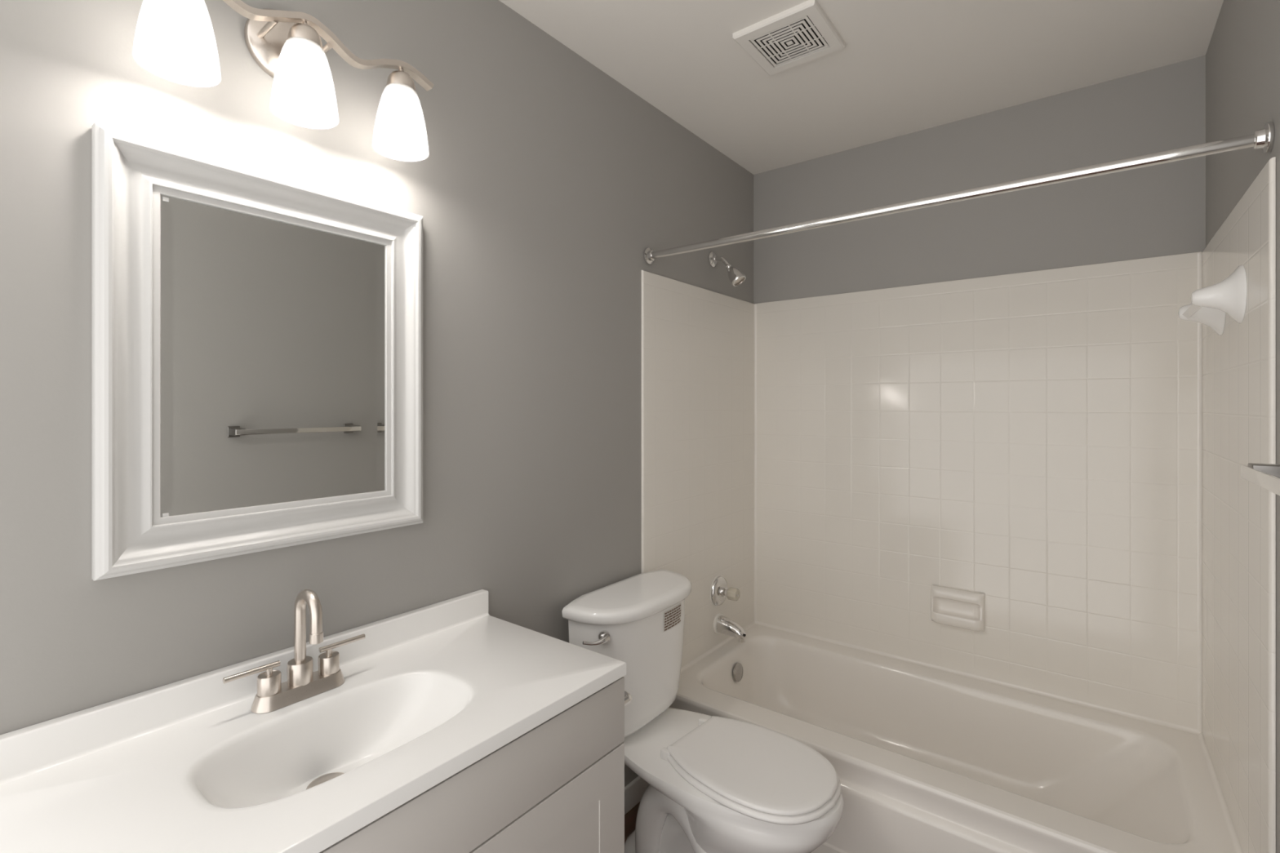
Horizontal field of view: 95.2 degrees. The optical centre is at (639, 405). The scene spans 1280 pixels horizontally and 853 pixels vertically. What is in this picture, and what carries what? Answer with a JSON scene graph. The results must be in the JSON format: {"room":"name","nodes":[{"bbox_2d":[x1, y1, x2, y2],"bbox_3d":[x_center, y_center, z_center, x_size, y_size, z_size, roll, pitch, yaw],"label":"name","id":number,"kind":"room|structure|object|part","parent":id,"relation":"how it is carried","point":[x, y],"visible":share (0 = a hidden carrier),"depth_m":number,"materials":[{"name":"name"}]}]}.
{"room":"bathroom","nodes":[
{"label":"bathroom","id":0,"kind":"room"},
{"bbox_2d":[0,0,753,786],"bbox_3d":[-0.249,0.147,1.796,0.100,2.446,2.620,0,0,38],"label":"wall","id":1,"kind":"structure","parent":0,"point":[544,184],"depth_m":1.37,"materials":[{"name":"grey paint"}]},
{"bbox_2d":[0,589,488,779],"bbox_3d":[-0.685,0.518,1.130,0.020,0.088,0.944,0,0,38],"label":"backsplash","id":2,"kind":"structure","parent":1,"relation":"attached to","point":[31,747],"depth_m":0.99,"materials":[{"name":"white stone"}]},
{"bbox_2d":[91,123,422,581],"bbox_3d":[-0.677,-0.083,1.130,0.033,0.710,0.563,0,0,38],"label":"mirror","id":3,"kind":"object","parent":1,"relation":"attached to","point":[257,335],"visible":1,"depth_m":1.06,"materials":[{"name":"white wood"}]},
{"bbox_3d":[-0.686,-0.083,1.137,0.004,0.544,0.397,0,0,38],"label":"glass","id":4,"kind":"part","parent":3,"relation":"part of","materials":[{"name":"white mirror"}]},
{"bbox_2d":[132,0,434,161],"bbox_3d":[-0.634,-0.647,1.089,0.153,0.224,0.520,0,0,38],"label":"vanity light","id":5,"kind":"object","parent":1,"relation":"attached to","point":[175,40],"visible":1,"depth_m":1.05,"materials":[{"name":"white glass"}]},
{"bbox_3d":[-0.732,-0.599,0.926,0.110,0.130,0.110,0,0,38],"label":"lamp shade","id":6,"kind":"part","parent":5,"relation":"part of","materials":[{"name":"white glass"}]},
{"bbox_3d":[-0.732,-0.595,0.926,0.060,0.119,0.060,0,0,38],"label":"light bulb","id":7,"kind":"part","parent":5,"relation":"part of","materials":[{"name":"white glass"}]},
{"bbox_3d":[-0.681,-0.689,1.066,0.078,0.011,0.010,0,0,38],"label":"support arm","id":8,"kind":"part","parent":5,"relation":"part of","materials":[{"name":"silver metal"}]},
{"bbox_3d":[-0.683,-0.693,1.127,0.028,0.132,0.132,0,0,38],"label":"wall plate","id":9,"kind":"part","parent":5,"relation":"part of","materials":[{"name":"silver metal"}]},
{"bbox_3d":[-0.617,-0.599,1.076,0.110,0.130,0.110,0,0,38],"label":"lamp shade","id":10,"kind":"part","parent":5,"relation":"part of","materials":[{"name":"white glass"}]},
{"bbox_3d":[-0.617,-0.595,1.076,0.060,0.119,0.060,0,0,38],"label":"light bulb","id":11,"kind":"part","parent":5,"relation":"part of","materials":[{"name":"white glass"}]},
{"bbox_3d":[-0.624,-0.689,1.141,0.078,0.011,0.010,0,0,38],"label":"support arm","id":12,"kind":"part","parent":5,"relation":"part of","materials":[{"name":"silver metal"}]},
{"bbox_3d":[-0.501,-0.595,1.226,0.060,0.119,0.060,0,0,38],"label":"light bulb","id":13,"kind":"part","parent":5,"relation":"part of","materials":[{"name":"white glass"}]},
{"bbox_3d":[-0.501,-0.599,1.226,0.110,0.130,0.110,0,0,38],"label":"lamp shade","id":14,"kind":"part","parent":5,"relation":"part of","materials":[{"name":"white glass"}]},
{"bbox_2d":[624,775,648,814],"bbox_3d":[-0.175,1.327,1.799,0.013,0.085,0.725,0,0,38],"label":"baseboard","id":15,"kind":"structure","parent":1,"relation":"attached to","point":[635,789],"depth_m":1.99,"materials":[{"name":"white paint"}]},
{"bbox_2d":[708,251,745,286],"bbox_3d":[0.360,-0.561,2.382,0.148,0.156,0.064,0,0,38],"label":"shower","id":16,"kind":"object","parent":1,"relation":"attached to","point":[735,276],"visible":1,"depth_m":2.36,"materials":[{"name":"silver metal"}]},
{"bbox_3d":[0.338,-0.590,2.400,0.071,0.053,0.018,0,0,38],"label":"shower arm","id":17,"kind":"part","parent":16,"relation":"part of","materials":[{"name":"silver metal"}]},
{"bbox_2d":[643,120,1275,264],"bbox_3d":[0.631,-0.527,1.607,1.524,0.063,0.059,0,0,38],"label":"shower rod","id":18,"kind":"object","parent":1,"relation":"attached to","point":[1264,139],"visible":1,"depth_m":1.40,"materials":[{"name":"silver metal"}]},
{"bbox_2d":[624,801,639,843],"bbox_3d":[0.394,1.395,1.300,1.724,0.050,2.620,0,0,38],"label":"floor","id":19,"kind":"structure","parent":0,"point":[630,818],"depth_m":1.92,"materials":[{"name":"brown wood"}]},
{"bbox_2d":[319,676,624,852],"bbox_3d":[-0.505,0.966,0.995,0.468,0.808,0.942,0,0,38],"label":"vanity cabinet","id":20,"kind":"object","parent":19,"relation":"on","point":[558,786],"visible":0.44,"depth_m":1.03,"materials":[{"name":"grey paint"}]},
{"bbox_2d":[0,589,626,852],"bbox_3d":[-0.505,0.571,0.991,0.476,0.194,0.944,0,0,38],"label":"countertop","id":21,"kind":"structure","parent":20,"relation":"on","point":[429,692],"depth_m":0.95,"materials":[{"name":"white stone"}]},
{"bbox_2d":[222,589,365,713],"bbox_3d":[-0.610,0.435,1.067,0.104,0.200,0.242,0,0,38],"label":"sink faucet","id":22,"kind":"object","parent":21,"relation":"on","point":[272,695],"visible":1,"depth_m":1.06,"materials":[{"name":"silver metal"}]},
{"bbox_3d":[-0.677,0.471,1.021,0.012,0.021,0.086,0,0,38],"label":"lever","id":23,"kind":"part","parent":22,"relation":"part of","materials":[{"name":"silver metal"}]},
{"bbox_3d":[-0.630,0.524,1.082,0.054,0.024,0.158,0,0,38],"label":"plate","id":24,"kind":"part","parent":22,"relation":"part of","materials":[{"name":"silver metal"}]},
{"bbox_3d":[-0.630,0.493,1.082,0.042,0.040,0.042,0,0,38],"label":"spout","id":25,"kind":"part","parent":22,"relation":"part of","materials":[{"name":"silver metal"}]},
{"bbox_3d":[-0.604,0.405,1.062,0.086,0.139,0.020,0,0,38],"label":"gooseneck spout","id":26,"kind":"part","parent":22,"relation":"part of","materials":[{"name":"silver metal"}]},
{"bbox_3d":[-0.582,0.471,1.144,0.012,0.021,0.086,0,0,38],"label":"lever","id":27,"kind":"part","parent":22,"relation":"part of","materials":[{"name":"silver metal"}]},
{"bbox_3d":[-0.183,1.002,1.045,0.019,0.586,0.470,0,0,38],"label":"door","id":28,"kind":"part","parent":20,"relation":"part of","materials":[{"name":"grey paint"}]},
{"bbox_2d":[624,690,631,706],"bbox_3d":[-0.090,0.657,1.324,0.167,0.044,0.086,0,0,38],"label":"toilet paper holder","id":29,"kind":"object","parent":20,"relation":"attached to","point":[628,698],"visible":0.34,"depth_m":1.30,"materials":[{"name":"silver metal"}]},
{"bbox_2d":[561,568,843,852],"bbox_3d":[0.190,0.972,1.649,0.742,0.796,0.523,0,0,38],"label":"toilet","id":30,"kind":"object","parent":19,"relation":"on","point":[717,784],"visible":0.95,"depth_m":1.62,"materials":[{"name":"white ceramic"}]},
{"bbox_3d":[-0.119,0.647,1.613,0.086,0.034,0.035,0,0,-21],"label":"flush lever","id":31,"kind":"part","parent":30,"relation":"part of","materials":[{"name":"silver metal"}]},
{"bbox_3d":[-0.011,0.796,1.821,0.195,0.380,0.464,0,0,38],"label":"tank","id":32,"kind":"part","parent":30,"relation":"part of","materials":[{"name":"white ceramic"}]},
{"bbox_3d":[-0.006,0.594,1.818,0.225,0.038,0.496,0,0,38],"label":"tank lid","id":33,"kind":"part","parent":30,"relation":"part of","materials":[{"name":"white ceramic"}]},
{"bbox_3d":[0.304,0.960,1.578,0.441,0.013,0.340,0,0,38],"label":"seat lid","id":34,"kind":"part","parent":30,"relation":"part of","materials":[{"name":"white plastic"}]},
{"bbox_3d":[0.305,0.977,1.578,0.455,0.015,0.354,0,0,38],"label":"seat","id":35,"kind":"part","parent":30,"relation":"part of","materials":[{"name":"white plastic"}]},
{"bbox_2d":[668,624,1235,852],"bbox_3d":[0.886,1.190,1.937,1.503,0.360,0.794,0,0,38],"label":"bathtub","id":36,"kind":"object","parent":19,"relation":"on","point":[924,759],"visible":0.76,"depth_m":1.86,"materials":[{"name":"white ceramic"}]},
{"bbox_3d":[0.401,1.091,2.388,0.020,0.072,0.072,0,0,38],"label":"overflow plate","id":37,"kind":"part","parent":36,"relation":"part of","materials":[{"name":"silver metal"}]},
{"bbox_2d":[499,0,1223,174],"bbox_3d":[0.394,-1.101,1.300,1.724,0.050,2.620,0,0,38],"label":"ceiling","id":38,"kind":"structure","parent":0,"point":[904,67],"depth_m":1.81,"materials":[{"name":"white paint"}]},
{"bbox_2d":[732,0,845,75],"bbox_3d":[0.439,-1.068,1.712,0.244,0.016,0.244,0,0,38],"label":"exhaust fan","id":39,"kind":"object","parent":38,"relation":"attached to","point":[802,33],"visible":1,"depth_m":1.69,"materials":[{"name":"white plastic"}]},
{"bbox_2d":[750,16,828,66],"bbox_3d":[0.439,-1.062,1.712,0.171,0.001,0.171,0,0,38],"label":"grille","id":40,"kind":"object","parent":39,"relation":"attached to","point":[797,39],"depth_m":1.71,"materials":[{"name":"white plastic"}]},
{"bbox_2d":[753,54,1205,303],"bbox_3d":[1.164,0.147,2.298,1.524,2.446,0.100,0,0,38],"label":"wall","id":41,"kind":"structure","parent":0,"point":[1159,210],"depth_m":2.12,"materials":[{"name":"grey paint"}]},
{"bbox_2d":[641,156,1275,852],"bbox_3d":[0.870,0.298,1.917,1.522,1.543,0.861,0,0,38],"label":"tub surround","id":42,"kind":"object","parent":41,"relation":"attached to","point":[1064,448],"visible":0.91,"depth_m":2.08,"materials":[{"name":"white tile"}]},
{"bbox_3d":[0.271,0.298,2.379,0.009,1.543,0.861,0,0,38],"label":"panel","id":43,"kind":"part","parent":42,"relation":"part of","materials":[{"name":"white tile"}]},
{"bbox_2d":[710,574,740,607],"bbox_3d":[0.363,0.776,2.416,0.092,0.130,0.130,0,0,38],"label":"shower valve","id":44,"kind":"object","parent":42,"relation":"attached to","point":[719,591],"visible":1,"depth_m":2.40,"materials":[{"name":"silver metal"}]},
{"bbox_3d":[0.356,0.776,2.422,0.030,0.040,0.040,0,0,38],"label":"valve stem","id":45,"kind":"part","parent":44,"relation":"part of","materials":[{"name":"silver metal"}]},
{"bbox_3d":[0.383,0.776,2.401,0.041,0.050,0.050,0,0,38],"label":"knob","id":46,"kind":"part","parent":44,"relation":"part of","materials":[{"name":"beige plastic"}]},
{"bbox_2d":[713,613,746,642],"bbox_3d":[0.378,0.916,2.405,0.128,0.090,0.082,0,0,38],"label":"tub spout","id":47,"kind":"object","parent":42,"relation":"attached to","point":[722,624],"visible":1,"depth_m":2.39,"materials":[{"name":"silver metal"}]},
{"bbox_2d":[930,585,985,631],"bbox_3d":[1.182,0.760,2.180,0.178,0.140,0.048,0,0,38],"label":"soap dish","id":48,"kind":"object","parent":42,"relation":"attached to","point":[958,608],"visible":1,"depth_m":2.18,"materials":[{"name":"white ceramic"}]},
{"bbox_3d":[1.131,0.268,2.255,1.503,1.482,0.007,0,0,38],"label":"panel","id":49,"kind":"part","parent":42,"relation":"part of","materials":[{"name":"white tile"}]},
{"bbox_2d":[1177,264,1246,335],"bbox_3d":[1.406,-0.250,1.448,0.083,0.136,0.382,0,0,38],"label":"bar","id":50,"kind":"object","parent":42,"relation":"attached to","point":[1209,306],"visible":1,"depth_m":1.33,"materials":[{"name":"white ceramic"}]},
{"bbox_3d":[1.482,-0.248,1.547,0.083,0.132,0.132,0,0,38],"label":"post","id":51,"kind":"part","parent":50,"relation":"part of","materials":[{"name":"white ceramic"}]},
{"bbox_3d":[1.329,-0.252,1.349,0.083,0.132,0.132,0,0,38],"label":"post","id":52,"kind":"part","parent":50,"relation":"part of","materials":[{"name":"white ceramic"}]},
{"bbox_3d":[1.469,0.298,1.455,0.009,1.543,0.861,0,0,38],"label":"panel","id":53,"kind":"part","parent":42,"relation":"part of","materials":[{"name":"white tile"}]},
{"bbox_2d":[1205,0,1279,852],"bbox_3d":[1.037,0.147,0.804,0.100,2.446,2.620,0,0,38],"label":"wall","id":54,"kind":"structure","parent":0,"point":[1242,55],"depth_m":1.31,"materials":[{"name":"grey paint"}]},
{"bbox_2d":[1240,462,1279,496],"bbox_3d":[0.859,0.106,0.726,0.087,0.044,0.506,0,0,38],"label":"towel bar","id":55,"kind":"object","parent":54,"relation":"attached to","point":[1266,476],"visible":1,"depth_m":0.87,"materials":[{"name":"ceramic"}]},
{"bbox_3d":[1.003,0.106,0.906,0.079,0.044,0.044,0,0,38],"label":"post","id":56,"kind":"part","parent":55,"relation":"part of","materials":[{"name":"silver metal"}]}
]}

